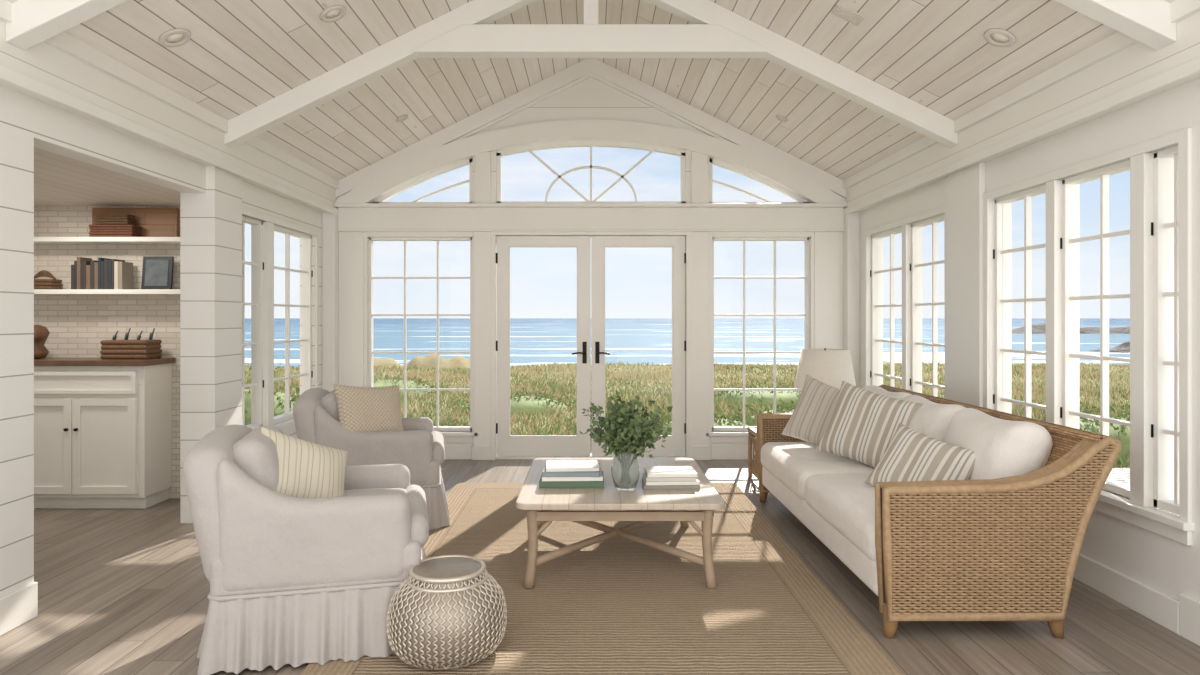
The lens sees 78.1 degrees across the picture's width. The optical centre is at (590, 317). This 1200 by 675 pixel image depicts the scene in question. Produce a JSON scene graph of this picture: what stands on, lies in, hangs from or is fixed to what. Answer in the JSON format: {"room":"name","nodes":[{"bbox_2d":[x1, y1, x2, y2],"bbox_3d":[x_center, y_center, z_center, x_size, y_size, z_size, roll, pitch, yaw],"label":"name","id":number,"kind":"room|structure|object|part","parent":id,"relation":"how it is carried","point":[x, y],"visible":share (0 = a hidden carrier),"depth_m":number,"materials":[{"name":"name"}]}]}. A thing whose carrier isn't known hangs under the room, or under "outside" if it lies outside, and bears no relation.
{"room":"sunroom","nodes":[
{"label":"sunroom","id":0,"kind":"room"},
{"bbox_2d":[34,206,179,497],"bbox_3d":[-3.615,0.220,5.670,1.770,2.300,0.100,0,0,0],"label":"wall","id":1,"kind":"structure","parent":0,"point":[77,325],"depth_m":5.62,"materials":[{"name":"white brick"}]},
{"bbox_2d":[34,237,179,243],"bbox_3d":[-3.625,-0.578,5.518,1.730,0.035,0.195,0,0,0],"label":"wall shelf","id":2,"kind":"object","parent":1,"relation":"attached to","point":[37,240],"visible":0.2,"depth_m":5.42,"materials":[{"name":"white wood"}]},
{"bbox_2d":[89,225,141,236],"bbox_3d":[-3.540,-0.642,5.510,0.324,0.093,0.124,0,0,0],"label":"storage basket","id":3,"kind":"object","parent":2,"relation":"on","point":[96,230],"visible":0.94,"depth_m":5.45,"materials":[{"name":"red wicker"}]},
{"bbox_2d":[95,214,135,224],"bbox_3d":[-3.540,-0.731,5.510,0.244,0.077,0.104,0,0,0],"label":"storage basket","id":4,"kind":"object","parent":3,"relation":"on","point":[101,219],"visible":0.96,"depth_m":5.46,"materials":[{"name":"wicker"}]},
{"bbox_2d":[92,208,178,236],"bbox_3d":[-3.440,-0.713,5.593,0.640,0.234,0.035,0,0,0],"label":"wooden board","id":5,"kind":"object","parent":2,"relation":"on","point":[154,222],"visible":0.56,"depth_m":5.58,"materials":[{"name":"brown wood"}]},
{"bbox_2d":[34,289,179,294],"bbox_3d":[-3.625,-0.193,5.518,1.730,0.035,0.195,0,0,0],"label":"wall shelf","id":6,"kind":"object","parent":1,"relation":"attached to","point":[36,291],"visible":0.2,"depth_m":5.42,"materials":[{"name":"white wood"}]},
{"bbox_2d":[34,270,62,288],"bbox_3d":[-4.065,-0.283,5.520,0.179,0.145,0.124,0,0,0],"label":"basket","id":7,"kind":"object","parent":6,"relation":"on","point":[38,283],"depth_m":5.48,"materials":[{"name":"wicker"}]},
{"bbox_3d":[-4.065,-0.320,5.500,0.179,0.072,0.012,0,0,0],"label":"basket handle","id":8,"kind":"part","parent":7,"relation":"part of","materials":[{"name":"brown wicker"}]},
{"bbox_2d":[71,257,132,288],"bbox_3d":[-3.642,-0.330,5.515,0.377,0.238,0.130,0,0,0],"label":"books","id":9,"kind":"object","parent":6,"relation":"on","point":[86,273],"visible":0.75,"depth_m":5.45,"materials":[{"name":"multicoloured paper"}]},
{"bbox_2d":[141,256,173,288],"bbox_3d":[-3.240,-0.335,5.532,0.220,0.251,0.047,0,0,0],"label":"framed picture","id":10,"kind":"object","parent":6,"relation":"on","point":[157,271],"visible":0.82,"depth_m":5.52},
{"bbox_2d":[144,260,168,285],"bbox_3d":[-3.240,-0.337,5.521,0.170,0.200,0.004,0,-6,0],"label":"print","id":11,"kind":"object","parent":10,"relation":"attached to","point":[156,272],"depth_m":5.52},
{"bbox_2d":[34,147,179,205],"bbox_3d":[-3.650,-0.910,4.490,1.900,0.120,2.460,0,0,0],"label":"ceiling","id":12,"kind":"structure","parent":0,"point":[59,180],"depth_m":4.82,"materials":[{"name":"white wood"}]},
{"bbox_2d":[0,85,321,597],"bbox_3d":[-2.615,0.170,4.090,0.230,2.400,6.180,0,0,0],"label":"wall","id":13,"kind":"structure","parent":0,"point":[212,198],"depth_m":4.28,"materials":[{"name":"white wood"}]},
{"bbox_2d":[0,582,37,635],"bbox_3d":[-2.550,1.290,4.020,0.020,0.160,6.040,0,0,0],"label":"baseboard","id":14,"kind":"structure","parent":13,"relation":"attached to","point":[19,606],"depth_m":3.28,"materials":[{"name":"white wood"}]},
{"bbox_2d":[0,20,337,214],"bbox_3d":[-2.580,-1.220,4.090,0.240,0.420,6.180,0,0,0],"label":"trim","id":15,"kind":"structure","parent":13,"relation":"attached to","point":[43,62],"depth_m":4.04,"materials":[{"name":"white wood"}]},
{"bbox_2d":[242,215,312,429],"bbox_3d":[-2.614,0.055,6.080,0.132,1.636,1.567,0,0,0],"label":"window","id":16,"kind":"structure","parent":13,"relation":"in","point":[262,304],"depth_m":5.84,"materials":[{"name":"white wood"}]},
{"bbox_3d":[-2.587,0.055,6.351,0.014,0.990,1.027,0,0,0],"label":"hinges","id":17,"kind":"part","parent":16,"relation":"part of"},
{"bbox_2d":[242,207,318,433],"bbox_3d":[-2.553,0.078,6.080,0.075,1.784,1.680,0,0,0],"label":"window frame","id":18,"kind":"structure","parent":13,"relation":"attached to","point":[288,426],"depth_m":6.71,"materials":[{"name":"white wood"}]},
{"bbox_2d":[7,0,1174,180],"bbox_3d":[0.000,-1.842,4.315,6.000,1.596,6.630,0,0,0],"label":"ceiling","id":19,"kind":"structure","parent":0,"point":[239,56],"depth_m":4.77,"materials":[{"name":"beige wood"}]},
{"bbox_2d":[159,28,190,46],"bbox_3d":[-2.159,-1.453,3.840,0.143,0.077,0.159,0,0,6],"label":"recessed light","id":20,"kind":"object","parent":19,"relation":"in","point":[176,37],"visible":1,"depth_m":3.83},
{"bbox_2d":[320,5,345,22],"bbox_3d":[-1.505,-1.774,4.318,0.143,0.077,0.159,0,0,-6],"label":"recessed light","id":21,"kind":"object","parent":19,"relation":"in","point":[336,12],"visible":1,"depth_m":4.31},
{"bbox_2d":[396,115,407,121],"bbox_3d":[-1.626,-1.715,6.366,0.105,0.057,0.107,0,0,42],"label":"recessed light","id":22,"kind":"object","parent":19,"relation":"in","point":[404,117],"visible":1,"depth_m":6.36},
{"bbox_2d":[224,0,957,147],"bbox_3d":[0.000,-1.841,5.010,4.920,1.358,0.130,0,0,0],"label":"roof truss","id":23,"kind":"object","parent":19,"relation":"attached to","point":[465,31],"visible":0.93,"depth_m":4.96,"materials":[{"name":"white wood"}]},
{"bbox_2d":[5,0,1176,49],"bbox_3d":[0.000,-1.841,3.160,4.920,1.358,0.130,0,0,0],"label":"roof truss","id":24,"kind":"object","parent":19,"relation":"attached to","point":[34,22],"visible":0.86,"depth_m":3.11,"materials":[{"name":"white wood"}]},
{"bbox_2d":[776,115,787,121],"bbox_3d":[1.637,-1.709,6.344,0.105,0.057,0.107,0,0,42],"label":"recessed light","id":25,"kind":"object","parent":19,"relation":"in","point":[779,117],"visible":1,"depth_m":6.33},
{"bbox_2d":[984,28,1015,46],"bbox_3d":[2.138,-1.463,3.868,0.143,0.077,0.159,0,0,6],"label":"recessed light","id":26,"kind":"object","parent":19,"relation":"in","point":[997,37],"visible":1,"depth_m":3.86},
{"bbox_2d":[337,77,844,445],"bbox_3d":[0.000,-0.600,7.260,5.400,3.940,0.160,0,0,0],"label":"wall","id":27,"kind":"structure","parent":0,"point":[590,98],"depth_m":7.18,"materials":[{"name":"white wood"}]},
{"bbox_2d":[0,0,338,188],"bbox_3d":[-2.445,-1.281,4.090,0.030,0.082,6.180,0,0,0],"label":"crown molding","id":28,"kind":"structure","parent":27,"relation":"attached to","point":[63,41],"depth_m":4.13,"materials":[{"name":"white wood"}]},
{"bbox_2d":[322,212,338,391],"bbox_3d":[-2.500,0.180,7.110,0.120,2.380,0.140,0,0,0],"label":"post","id":29,"kind":"object","parent":27,"relation":"attached to","point":[330,235],"visible":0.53,"depth_m":7.04,"materials":[{"name":"white wood"}]},
{"bbox_2d":[368,237,471,430],"bbox_3d":[-1.660,0.160,7.250,1.026,1.898,0.080,0,0,0],"label":"window","id":30,"kind":"structure","parent":27,"relation":"in","point":[370,239],"depth_m":7.23,"materials":[{"name":"white wood"}]},
{"bbox_2d":[364,232,476,442],"bbox_3d":[-1.660,0.183,7.173,1.140,2.046,0.075,0,0,0],"label":"window frame","id":31,"kind":"structure","parent":27,"relation":"attached to","point":[449,437],"depth_m":7.16,"materials":[{"name":"white wood"}]},
{"bbox_2d":[372,158,471,202],"bbox_3d":[-1.660,-1.334,7.245,1.020,0.476,0.070,0,0,0],"label":"frame","id":32,"kind":"object","parent":27,"relation":"attached to","point":[446,169],"visible":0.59,"depth_m":7.21,"materials":[{"name":"white wood"}]},
{"bbox_2d":[496,236,590,455],"bbox_3d":[-0.467,0.273,7.171,0.925,2.141,0.109,0,0,0],"label":"leaf","id":33,"kind":"object","parent":27,"relation":"attached to","point":[579,444],"depth_m":7.18,"materials":[{"name":"white wood"}]},
{"bbox_3d":[-0.917,0.245,7.176,0.024,1.750,0.008,0,0,0],"label":"hinges","id":34,"kind":"part","parent":33,"relation":"part of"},
{"bbox_3d":[-0.113,0.335,7.149,0.141,0.210,0.066,0,0,0],"label":"handle","id":35,"kind":"part","parent":33,"relation":"part of","materials":[{"name":"black metal"}]},
{"bbox_2d":[491,231,690,459],"bbox_3d":[0.000,0.266,7.250,1.930,2.208,0.260,0,0,0],"label":"trim","id":36,"kind":"structure","parent":27,"relation":"attached to","point":[494,234],"depth_m":7.12,"materials":[{"name":"white wood"}]},
{"bbox_3d":[0.000,0.266,7.250,1.930,2.208,0.260,0,0,0],"label":"door frame","id":37,"kind":"part","parent":36,"relation":"part of","materials":[{"name":"white wood"}]},
{"bbox_2d":[497,141,684,202],"bbox_3d":[0.000,-1.417,7.245,1.840,0.642,0.070,0,0,0],"label":"frame","id":38,"kind":"object","parent":27,"relation":"attached to","point":[566,144],"visible":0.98,"depth_m":7.21,"materials":[{"name":"white wood"}]},
{"bbox_2d":[334,203,847,231],"bbox_3d":[0.000,-0.968,7.138,4.920,0.267,0.095,0,0,0],"label":"trim header","id":39,"kind":"object","parent":27,"relation":"attached to","point":[352,217],"depth_m":7.13,"materials":[{"name":"white wood"}]},
{"bbox_2d":[335,120,846,202],"bbox_3d":[0.000,-1.502,7.145,4.920,0.811,0.070,0,0,0],"label":"arch","id":40,"kind":"object","parent":27,"relation":"attached to","point":[421,164],"depth_m":7.11,"materials":[{"name":"white wood"}]},
{"bbox_2d":[336,58,845,199],"bbox_3d":[0.000,-1.825,7.155,4.920,1.390,0.050,0,0,0],"label":"gable","id":41,"kind":"object","parent":27,"relation":"attached to","point":[587,68],"depth_m":7.13,"materials":[{"name":"white wood"}]},
{"bbox_2d":[339,152,842,459],"bbox_3d":[0.000,-0.116,7.152,4.880,2.973,0.055,0,0,0],"label":"pilasters","id":42,"kind":"object","parent":27,"relation":"attached to","point":[828,246],"depth_m":7.14,"materials":[{"name":"white wood"}]},
{"bbox_2d":[444,445,754,459],"bbox_3d":[-0.020,1.300,7.168,4.360,0.140,0.025,0,0,0],"label":"baseboard","id":43,"kind":"structure","parent":27,"relation":"attached to","point":[452,452],"depth_m":7.15,"materials":[{"name":"white wood"}]},
{"bbox_2d":[591,236,685,455],"bbox_3d":[0.467,0.273,7.171,0.925,2.141,0.109,0,0,0],"label":"leaf","id":44,"kind":"object","parent":27,"relation":"attached to","point":[674,445],"depth_m":7.18,"materials":[{"name":"white wood"}]},
{"bbox_3d":[0.113,0.335,7.149,0.141,0.210,0.066,0,0,0],"label":"handle","id":45,"kind":"part","parent":44,"relation":"part of","materials":[{"name":"black metal"}]},
{"bbox_3d":[0.917,0.245,7.176,0.024,1.750,0.008,0,0,0],"label":"hinges","id":46,"kind":"part","parent":44,"relation":"part of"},
{"bbox_2d":[710,158,809,202],"bbox_3d":[1.660,-1.334,7.245,1.020,0.476,0.070,0,0,0],"label":"frame","id":47,"kind":"object","parent":27,"relation":"attached to","point":[735,169],"visible":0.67,"depth_m":7.21,"materials":[{"name":"white wood"}]},
{"bbox_2d":[712,237,809,431],"bbox_3d":[1.650,0.160,7.250,0.966,1.898,0.080,0,0,0],"label":"window","id":48,"kind":"structure","parent":27,"relation":"in","point":[806,240],"depth_m":7.23,"materials":[{"name":"white wood"}]},
{"bbox_2d":[708,232,813,442],"bbox_3d":[1.650,0.183,7.173,1.080,2.046,0.075,0,0,0],"label":"window frame","id":49,"kind":"structure","parent":27,"relation":"attached to","point":[714,437],"depth_m":7.16,"materials":[{"name":"white wood"}]},
{"bbox_2d":[843,212,859,387],"bbox_3d":[2.500,0.180,7.110,0.120,2.380,0.140,0,0,0],"label":"post","id":50,"kind":"object","parent":27,"relation":"attached to","point":[851,235],"visible":0.53,"depth_m":7.04,"materials":[{"name":"white wood"}]},
{"bbox_2d":[843,0,1199,188],"bbox_3d":[2.445,-1.281,4.090,0.030,0.082,6.180,0,0,0],"label":"crown molding","id":51,"kind":"structure","parent":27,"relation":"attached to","point":[1180,10],"depth_m":4.05,"materials":[{"name":"white wood"}]},
{"bbox_2d":[0,460,1199,674],"bbox_3d":[-0.950,1.430,4.150,7.300,0.120,6.300,0,0,0],"label":"floor","id":52,"kind":"structure","parent":0,"point":[122,591],"depth_m":3.40,"materials":[{"name":"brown wood"}]},
{"bbox_2d":[34,358,175,507],"bbox_3d":[-3.655,0.835,5.420,1.010,1.070,0.390,0,0,0],"label":"base cabinet","id":53,"kind":"object","parent":52,"relation":"on","point":[103,427],"visible":0.72,"depth_m":5.26,"materials":[{"name":"white wood"}]},
{"bbox_2d":[34,358,175,365],"bbox_3d":[-3.655,0.320,5.423,1.010,0.040,0.385,0,0,0],"label":"countertop","id":54,"kind":"structure","parent":53,"relation":"on","point":[43,361],"depth_m":5.23,"materials":[{"name":"brown wood"}]},
{"bbox_2d":[34,325,49,358],"bbox_3d":[-4.080,0.175,5.416,0.190,0.250,0.199,0,0,0],"label":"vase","id":55,"kind":"object","parent":54,"relation":"on","point":[41,333],"visible":0.5,"depth_m":5.39,"materials":[{"name":"orange ceramic"}]},
{"bbox_2d":[100,340,161,358],"bbox_3d":[-3.390,0.230,5.460,0.344,0.137,0.204,0,0,0],"label":"basket","id":56,"kind":"object","parent":54,"relation":"on","point":[111,349],"visible":1,"depth_m":5.36,"materials":[{"name":"brown wicker"}]},
{"bbox_2d":[112,328,154,339],"bbox_3d":[-3.373,0.118,5.460,0.315,0.090,0.023,0,0,0],"label":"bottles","id":57,"kind":"object","parent":56,"relation":"on","point":[152,333],"visible":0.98,"depth_m":5.46,"materials":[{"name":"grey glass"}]},
{"bbox_2d":[300,483,902,674],"bbox_3d":[0.040,1.364,4.050,2.300,0.012,4.100,0,0,0],"label":"jute rug","id":58,"kind":"object","parent":52,"relation":"on","point":[616,605],"visible":0.78,"depth_m":3.52,"materials":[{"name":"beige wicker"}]},
{"bbox_2d":[183,425,428,674],"bbox_3d":[-1.205,0.916,3.314,0.996,0.882,0.915,0,0,-14],"label":"armchair","id":59,"kind":"object","parent":58,"relation":"on","point":[294,581],"visible":0.86,"depth_m":2.93,"materials":[{"name":"fabric"}]},
{"bbox_2d":[232,425,283,490],"bbox_3d":[-1.437,0.697,3.256,0.244,0.398,0.500,0,0,-14],"label":"cushion","id":60,"kind":"object","parent":59,"relation":"on","point":[253,452],"depth_m":3.05,"materials":[{"name":"fabric"}]},
{"bbox_3d":[-1.239,0.786,3.305,0.922,0.622,0.775,0,0,-14],"label":"frame","id":61,"kind":"part","parent":59,"relation":"part of","materials":[{"name":"fabric"}]},
{"bbox_2d":[261,427,347,497],"bbox_3d":[-1.270,0.700,3.269,0.231,0.460,0.530,0,0,42],"label":"throw pillow","id":62,"kind":"object","parent":59,"relation":"on","point":[307,469],"visible":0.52,"depth_m":3.22,"materials":[{"name":"beige fabric"}]},
{"bbox_2d":[344,485,428,547],"bbox_3d":[-1.081,0.898,3.345,0.665,0.192,0.670,0,0,-14],"label":"seat cushion","id":63,"kind":"object","parent":59,"relation":"on","point":[419,524],"depth_m":3.38,"materials":[{"name":"fabric"}]},
{"bbox_2d":[293,388,449,530],"bbox_3d":[-1.476,0.916,5.075,0.994,0.882,0.916,0,0,-12],"label":"armchair","id":64,"kind":"object","parent":58,"relation":"on","point":[421,449],"visible":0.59,"depth_m":4.74,"materials":[{"name":"fabric"}]},
{"bbox_2d":[321,390,338,420],"bbox_3d":[-1.709,0.697,5.025,0.244,0.398,0.500,0,0,-12],"label":"cushion","id":65,"kind":"object","parent":64,"relation":"on","point":[328,399],"depth_m":4.79,"materials":[{"name":"fabric"}]},
{"bbox_3d":[-1.510,0.786,5.067,0.922,0.622,0.775,0,0,-12],"label":"frame","id":66,"kind":"part","parent":64,"relation":"part of","materials":[{"name":"fabric"}]},
{"bbox_2d":[333,384,403,431],"bbox_3d":[-1.461,0.635,4.901,0.216,0.420,0.528,0,0,42],"label":"throw pillow","id":67,"kind":"object","parent":64,"relation":"on","point":[368,409],"visible":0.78,"depth_m":4.82,"materials":[{"name":"beige fabric"}]},
{"bbox_2d":[431,431,444,464],"bbox_3d":[-1.350,0.898,5.101,0.665,0.192,0.670,0,0,-12],"label":"seat cushion","id":68,"kind":"object","parent":64,"relation":"on","point":[438,449],"depth_m":4.87,"materials":[{"name":"fabric"}]},
{"bbox_2d":[386,555,506,669],"bbox_3d":[-0.585,1.184,3.020,0.482,0.344,0.482,0,0,3],"label":"basket","id":69,"kind":"object","parent":58,"relation":"on","point":[449,612],"visible":1,"depth_m":2.86,"materials":[{"name":"beige wicker"}]},
{"bbox_2d":[516,458,724,588],"bbox_3d":[0.147,1.141,4.270,1.050,0.443,1.220,0,0,0],"label":"coffee table","id":70,"kind":"object","parent":58,"relation":"on","point":[543,506],"visible":0.88,"depth_m":3.75,"materials":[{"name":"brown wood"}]},
{"bbox_2d":[539,460,603,487],"bbox_3d":[-0.106,0.866,4.129,0.352,0.105,0.273,0,0,0],"label":"books","id":71,"kind":"object","parent":70,"relation":"on","point":[556,473],"depth_m":4.01,"materials":[{"name":"white paper"}]},
{"bbox_2d":[580,390,672,490],"bbox_3d":[0.201,0.657,3.990,0.488,0.523,0.452,0,0,12],"label":"vase","id":72,"kind":"object","parent":70,"relation":"on","point":[625,435],"visible":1,"depth_m":3.91,"materials":[{"name":"clear glass"}]},
{"bbox_2d":[642,466,699,489],"bbox_3d":[0.434,0.878,4.079,0.306,0.081,0.246,0,0,0],"label":"books","id":73,"kind":"object","parent":70,"relation":"on","point":[654,477],"depth_m":3.97,"materials":[{"name":"white paper"}]},
{"bbox_2d":[747,427,758,479],"bbox_3d":[1.680,1.155,6.140,0.660,0.430,0.500,0,0,0],"label":"side table","id":74,"kind":"object","parent":52,"relation":"on","point":[753,470],"visible":0.2,"depth_m":6.34,"materials":[{"name":"wood"}]},
{"bbox_2d":[794,348,855,388],"bbox_3d":[1.930,0.594,6.100,0.490,0.690,0.490,0,0,0],"label":"table lamp","id":75,"kind":"object","parent":74,"relation":"on","point":[830,367],"visible":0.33,"depth_m":5.92,"materials":[{"name":"fabric"}]},
{"bbox_2d":[756,384,1121,638],"bbox_3d":[1.744,0.928,4.350,1.018,0.894,2.444,0,0,0],"label":"wicker sofa","id":76,"kind":"object","parent":52,"relation":"on","point":[1004,542],"visible":0.78,"depth_m":3.14,"materials":[{"name":"brown wicker"}]},
{"bbox_3d":[1.747,0.895,5.510,1.012,0.789,0.124,0,0,0],"label":"arm","id":77,"kind":"part","parent":76,"relation":"part of","materials":[{"name":"wicker"}]},
{"bbox_2d":[781,375,839,445],"bbox_3d":[1.600,0.670,5.030,0.595,0.545,0.237,0,0,43],"label":"throw pillow","id":78,"kind":"object","parent":76,"relation":"on","point":[812,414],"visible":0.57,"depth_m":5.03,"materials":[{"name":"beige fabric"}]},
{"bbox_2d":[761,442,873,499],"bbox_3d":[1.635,0.995,4.905,0.800,0.239,1.090,0,0,0],"label":"seat cushion","id":79,"kind":"object","parent":76,"relation":"on","point":[788,465],"depth_m":4.69,"materials":[{"name":"white fabric"}]},
{"bbox_2d":[805,474,875,561],"bbox_3d":[1.635,0.995,3.795,0.800,0.239,1.090,0,0,0],"label":"seat cushion","id":80,"kind":"object","parent":76,"relation":"on","point":[843,505],"depth_m":3.74,"materials":[{"name":"white fabric"}]},
{"bbox_2d":[816,380,927,467],"bbox_3d":[1.700,0.670,4.500,0.258,0.543,0.636,0,0,-44],"label":"throw pillow","id":81,"kind":"object","parent":76,"relation":"on","point":[863,424],"visible":0.73,"depth_m":4.46,"materials":[{"name":"beige fabric"}]},
{"bbox_2d":[863,385,911,399],"bbox_3d":[1.985,0.701,5.050,0.330,0.441,0.660,0,0,0],"label":"cushion","id":82,"kind":"object","parent":76,"relation":"on","point":[891,392],"depth_m":5.07,"materials":[{"name":"white fabric"}]},
{"bbox_2d":[864,423,975,485],"bbox_3d":[1.670,0.760,3.720,0.254,0.402,0.533,0,0,-34],"label":"throw pillow","id":83,"kind":"object","parent":76,"relation":"on","point":[911,455],"visible":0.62,"depth_m":3.69,"materials":[{"name":"beige fabric"}]},
{"bbox_2d":[902,395,965,441],"bbox_3d":[1.985,0.701,4.370,0.330,0.441,0.660,0,0,0],"label":"cushion","id":84,"kind":"object","parent":76,"relation":"on","point":[933,420],"depth_m":4.16,"materials":[{"name":"white fabric"}]},
{"bbox_2d":[944,408,1052,479],"bbox_3d":[1.985,0.701,3.690,0.330,0.441,0.660,0,0,0],"label":"cushion","id":85,"kind":"object","parent":76,"relation":"on","point":[1003,445],"depth_m":3.46,"materials":[{"name":"white fabric"}]},
{"bbox_3d":[1.747,0.895,3.190,1.012,0.789,0.124,0,0,0],"label":"arm","id":86,"kind":"part","parent":76,"relation":"part of","materials":[{"name":"wicker"}]},
{"bbox_2d":[831,3,864,25],"bbox_3d":[1.502,-1.773,4.333,0.180,0.012,0.120,26,0,0],"label":"ceiling vent","id":87,"kind":"object","parent":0,"point":[840,11],"depth_m":4.32,"materials":[{"name":"white metal"}]},
{"bbox_2d":[860,78,1199,600],"bbox_3d":[2.630,0.170,4.090,0.140,2.400,6.180,0,0,0],"label":"wall","id":88,"kind":"structure","parent":0,"point":[1170,567],"depth_m":3.59,"materials":[{"name":"white paint"}]},
{"bbox_2d":[864,205,946,398],"bbox_3d":[2.553,0.078,6.080,0.075,1.784,1.640,0,0,0],"label":"window frame","id":89,"kind":"structure","parent":88,"relation":"attached to","point":[943,209],"depth_m":6.16,"materials":[{"name":"white wood"}]},
{"bbox_2d":[871,215,944,396],"bbox_3d":[2.614,0.055,6.080,0.132,1.636,1.526,0,0,0],"label":"window","id":90,"kind":"structure","parent":88,"relation":"in","point":[912,304],"depth_m":5.99,"materials":[{"name":"white wood"}]},
{"bbox_2d":[947,162,984,406],"bbox_3d":[2.540,0.180,5.025,0.040,2.380,0.450,0,0,0],"label":"pier","id":91,"kind":"object","parent":88,"relation":"attached to","point":[965,187],"visible":0.56,"depth_m":4.98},
{"bbox_2d":[844,11,1199,214],"bbox_3d":[2.580,-1.220,4.090,0.240,0.420,6.180,0,0,0],"label":"trim","id":92,"kind":"structure","parent":88,"relation":"attached to","point":[1138,62],"depth_m":3.94,"materials":[{"name":"white wood"}]},
{"bbox_2d":[993,146,1178,514],"bbox_3d":[2.614,0.055,3.975,0.132,1.636,1.557,0,0,0],"label":"window","id":93,"kind":"structure","parent":88,"relation":"in","point":[1154,260],"depth_m":3.61,"materials":[{"name":"white wood"}]},
{"bbox_3d":[2.587,0.055,4.080,0.014,0.990,1.347,0,0,0],"label":"hinges","id":94,"kind":"part","parent":93,"relation":"part of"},
{"bbox_2d":[983,128,1193,545],"bbox_3d":[2.553,0.078,3.975,0.075,1.784,1.670,0,0,0],"label":"window frame","id":95,"kind":"structure","parent":88,"relation":"attached to","point":[1179,528],"depth_m":3.20,"materials":[{"name":"white wood"}]},
{"bbox_2d":[1073,554,1199,645],"bbox_3d":[2.550,1.282,4.020,0.020,0.185,6.040,0,0,0],"label":"baseboard","id":96,"kind":"structure","parent":88,"relation":"attached to","point":[1182,617],"depth_m":3.39,"materials":[{"name":"white wood"}]},
{"label":"outside","id":97,"kind":"structure","parent":0,"visible":0},
{"bbox_2d":[245,361,1129,467],"bbox_3d":[0.000,3.798,25.637,150.000,4.035,47.274,0,0,0],"label":"ground","id":98,"kind":"structure","parent":97,"point":[620,367],"depth_m":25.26,"materials":[{"name":"green plant"}]},
{"bbox_2d":[245,410,284,423],"bbox_3d":[-4.217,1.560,10.478,2.026,0.863,1.866,0,0,32],"label":"shrub","id":99,"kind":"object","parent":98,"relation":"on","point":[249,422],"visible":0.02,"depth_m":10.55,"materials":[{"name":"green plant"}]},
{"bbox_2d":[245,362,299,425],"bbox_3d":[-5.572,1.266,12.020,2.607,1.472,2.368,0,0,31],"label":"shrub","id":100,"kind":"object","parent":98,"relation":"on","point":[279,397],"visible":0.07,"depth_m":11.75,"materials":[{"name":"green plant"}]},
{"bbox_2d":[373,370,457,395],"bbox_3d":[-6.002,1.803,21.029,3.678,0.712,3.095,0,0,34],"label":"shrub","id":101,"kind":"object","parent":98,"relation":"on","point":[412,384],"visible":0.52,"depth_m":20.68,"materials":[{"name":"green plant"}]},
{"bbox_2d":[401,411,469,425],"bbox_3d":[-2.616,1.732,11.513,2.084,0.557,1.501,0,0,26],"label":"shrub","id":102,"kind":"object","parent":98,"relation":"on","point":[426,413],"visible":0.05,"depth_m":11.60,"materials":[{"name":"green plant"}]},
{"bbox_2d":[452,387,576,414],"bbox_3d":[-1.446,1.750,16.002,2.230,0.536,2.331,0,0,44],"label":"shrub","id":103,"kind":"object","parent":98,"relation":"on","point":[542,401],"visible":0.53,"depth_m":15.63,"materials":[{"name":"green plant"}]},
{"bbox_2d":[567,410,654,431],"bbox_3d":[0.373,1.712,12.605,1.460,0.458,1.267,0,0,34],"label":"shrub","id":104,"kind":"object","parent":98,"relation":"on","point":[607,412],"visible":0.06,"depth_m":12.46,"materials":[{"name":"green plant"}]},
{"bbox_2d":[647,404,755,434],"bbox_3d":[1.830,1.628,11.467,2.347,0.590,1.896,0,0,32],"label":"shrub","id":105,"kind":"object","parent":98,"relation":"on","point":[719,421],"visible":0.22,"depth_m":11.42,"materials":[{"name":"green plant"}]},
{"bbox_2d":[714,379,800,405],"bbox_3d":[4.514,1.877,19.018,3.277,0.579,2.728,0,0,-40],"label":"shrub","id":106,"kind":"object","parent":98,"relation":"on","point":[787,396],"visible":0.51,"depth_m":18.33,"materials":[{"name":"green plant"}]},
{"bbox_2d":[734,394,799,424],"bbox_3d":[3.627,1.617,12.519,2.670,0.681,2.342,0,0,-43],"label":"shrub","id":107,"kind":"object","parent":98,"relation":"on","point":[789,409],"visible":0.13,"depth_m":12.60,"materials":[{"name":"green plant"}]},
{"bbox_2d":[1041,390,1129,464],"bbox_3d":[7.611,1.469,10.332,2.821,0.889,2.328,0,0,32],"label":"shrub","id":108,"kind":"object","parent":98,"relation":"on","point":[1121,432],"visible":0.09,"depth_m":10.02,"materials":[{"name":"green plant"}]},
{"bbox_2d":[1109,468,1178,515],"bbox_3d":[5.500,1.790,6.000,2.800,0.060,5.400,0,0,0],"label":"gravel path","id":109,"kind":"structure","parent":98,"relation":"on","point":[1122,475],"depth_m":8.27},
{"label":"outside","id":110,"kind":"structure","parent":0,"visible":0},
{"bbox_2d":[245,318,1129,367],"bbox_3d":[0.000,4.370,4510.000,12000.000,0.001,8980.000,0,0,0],"label":"sea","id":111,"kind":"structure","parent":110,"point":[533,341],"depth_m":150.41,"materials":[{"name":"liquid"}]},
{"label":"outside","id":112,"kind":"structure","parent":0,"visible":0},
{"bbox_2d":[373,353,469,368],"bbox_3d":[-13.000,3.545,54.000,12.000,2.050,8.000,0,0,0],"label":"dune","id":113,"kind":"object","parent":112,"point":[430,360],"visible":0.33,"depth_m":52.40,"materials":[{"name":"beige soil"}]},
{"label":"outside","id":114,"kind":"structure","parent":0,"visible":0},
{"bbox_2d":[1012,323,1129,333],"bbox_3d":[141.500,2.993,213.500,47.000,3.554,17.000,0,0,0],"label":"rocky headland","id":115,"kind":"structure","parent":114,"point":[1040,328],"depth_m":209.44,"materials":[{"name":"grey stone"}]},
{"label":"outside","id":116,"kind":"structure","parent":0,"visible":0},
{"bbox_2d":[1089,341,1129,352],"bbox_3d":[70.000,3.784,95.000,12.000,1.773,6.000,0,0,0],"label":"rocky headland","id":117,"kind":"structure","parent":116,"point":[1124,347],"depth_m":94.96,"materials":[{"name":"grey stone"}]}
]}

